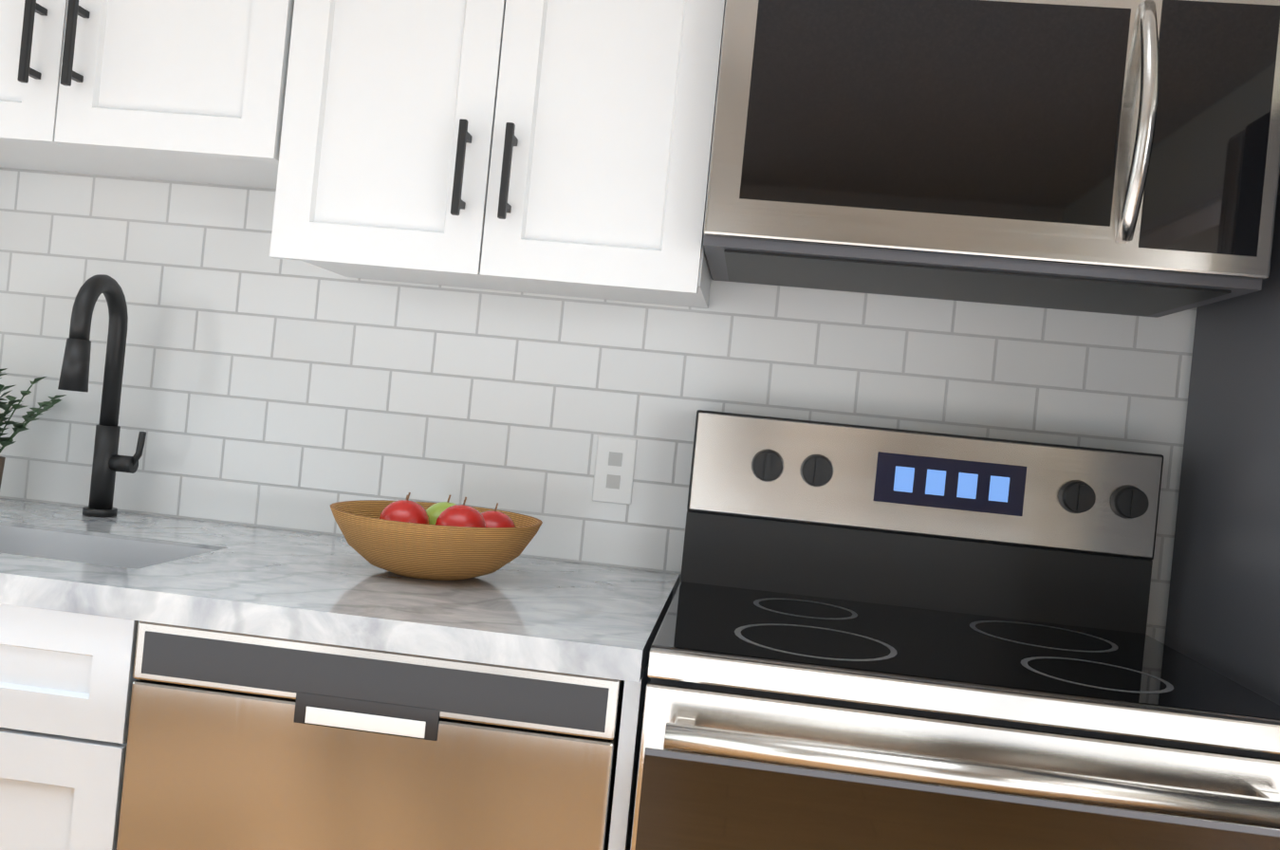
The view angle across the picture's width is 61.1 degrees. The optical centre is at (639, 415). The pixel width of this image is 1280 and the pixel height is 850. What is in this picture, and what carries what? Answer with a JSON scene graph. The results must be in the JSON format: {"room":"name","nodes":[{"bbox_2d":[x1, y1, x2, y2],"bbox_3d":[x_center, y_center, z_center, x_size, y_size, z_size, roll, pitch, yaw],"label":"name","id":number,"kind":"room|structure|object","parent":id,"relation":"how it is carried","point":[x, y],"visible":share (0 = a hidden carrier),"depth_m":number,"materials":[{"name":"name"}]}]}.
{"room":"kitchen","nodes":[
{"label":"kitchen","id":0,"kind":"room"},
{"bbox_3d":[0.311,1.274,0.375,9.850,0.100,6.600,6,0,6],"label":"floor","id":1,"kind":"structure","parent":0,"visible":0},
{"bbox_2d":[0,603,139,849],"bbox_3d":[-0.997,0.658,1.681,0.720,0.871,0.660,6,0,6],"label":"base cabinet","id":2,"kind":"object","parent":1,"relation":"on","point":[67,679],"visible":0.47,"depth_m":1.36,"materials":[{"name":"white wood"}]},
{"bbox_2d":[116,621,624,849],"bbox_3d":[-0.334,0.722,1.627,0.606,0.873,0.632,6,0,6],"label":"dishwasher","id":3,"kind":"object","parent":1,"relation":"on","point":[237,741],"visible":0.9,"depth_m":1.32,"materials":[{"name":"silver metal"}]},
{"bbox_2d":[608,664,649,849],"bbox_3d":[-0.019,0.751,1.600,0.020,0.875,0.620,6,0,6],"label":"cabinet filler","id":4,"kind":"object","parent":1,"relation":"on","point":[627,767],"visible":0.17,"depth_m":1.29,"materials":[{"name":"white wood"}]},
{"bbox_2d":[630,409,1279,849],"bbox_3d":[0.379,0.625,1.516,0.745,1.205,0.703,6,0,6],"label":"range oven","id":5,"kind":"object","parent":1,"relation":"on","point":[871,638],"visible":1,"depth_m":1.30,"materials":[{"name":"silver metal"}]},
{"bbox_2d":[1164,167,1279,705],"bbox_3d":[1.179,0.441,1.417,0.707,1.725,0.705,6,0,6],"label":"refrigerator","id":6,"kind":"object","parent":1,"relation":"on","point":[1223,614],"depth_m":1.60,"materials":[{"name":"silver metal"}]},
{"bbox_3d":[-2.185,0.540,1.804,1.673,0.875,0.660,6,0,6],"label":"base cabinet","id":7,"kind":"object","parent":1,"relation":"on","visible":0},
{"bbox_2d":[0,498,679,682],"bbox_3d":[-1.467,0.150,1.743,3.032,0.038,0.647,6,0,6],"label":"countertop","id":8,"kind":"structure","parent":7,"relation":"on","point":[595,621],"depth_m":1.41,"materials":[{"name":"stone"}]},
{"bbox_2d":[0,368,66,488],"bbox_3d":[-1.168,0.035,1.919,0.227,0.245,0.247,6,0,6],"label":"potted plant","id":9,"kind":"object","parent":8,"relation":"on","point":[30,416],"visible":0.96,"depth_m":1.95,"materials":[{"name":"green plant"}]},
{"bbox_2d":[57,274,146,517],"bbox_3d":[-0.929,-0.030,1.866,0.102,0.422,0.196,6,0,6],"label":"faucet","id":10,"kind":"object","parent":8,"relation":"on","point":[108,462],"visible":1,"depth_m":1.92,"materials":[{"name":"black metal"}]},
{"bbox_2d":[0,525,215,569],"bbox_3d":[-0.986,0.329,1.623,0.640,0.290,0.278,6,0,6],"label":"sink basin","id":11,"kind":"object","parent":8,"relation":"in","point":[78,547],"visible":0.04,"depth_m":1.74,"materials":[{"name":"metal"}]},
{"bbox_2d":[330,492,542,580],"bbox_3d":[-0.311,0.180,1.655,0.320,0.124,0.320,6,0,6],"label":"fruit bowl","id":12,"kind":"object","parent":8,"relation":"on","point":[440,541],"visible":1,"depth_m":1.56,"materials":[{"name":"wicker"}]},
{"bbox_3d":[-1.213,-0.152,2.113,5.800,2.440,0.120,6,0,6],"label":"wall","id":13,"kind":"structure","parent":0,"visible":0},
{"bbox_2d":[0,0,294,188],"bbox_3d":[-0.863,-0.812,1.831,0.725,0.777,0.360,6,0,6],"label":"upper cabinet","id":14,"kind":"object","parent":13,"relation":"attached to","point":[186,90],"visible":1,"depth_m":1.69,"materials":[{"name":"white wood"}]},
{"bbox_2d":[269,0,725,308],"bbox_3d":[-0.182,-0.670,1.760,0.660,0.927,0.360,6,0,6],"label":"upper cabinet","id":15,"kind":"object","parent":13,"relation":"attached to","point":[557,147],"visible":1,"depth_m":1.62,"materials":[{"name":"white wood"}]},
{"bbox_2d":[0,166,1197,644],"bbox_3d":[-0.976,-0.297,2.026,3.860,1.025,0.006,6,0,6],"label":"tile backsplash","id":16,"kind":"structure","parent":13,"relation":"attached to","point":[260,387],"depth_m":1.95,"materials":[{"name":"white tile"}]},
{"bbox_2d":[592,436,636,504],"bbox_3d":[-0.045,0.098,1.920,0.070,0.116,0.006,6,0,6],"label":"electrical outlet plate","id":17,"kind":"object","parent":16,"relation":"attached to","point":[614,470],"visible":1,"depth_m":1.92,"materials":[{"name":"white plastic"}]},
{"bbox_2d":[703,0,1279,317],"bbox_3d":[0.496,-0.406,1.641,0.752,0.417,0.454,6,0,6],"label":"microwave","id":18,"kind":"object","parent":13,"relation":"attached to","point":[1117,157],"visible":1,"depth_m":1.47,"materials":[{"name":"silver metal"}]}
]}

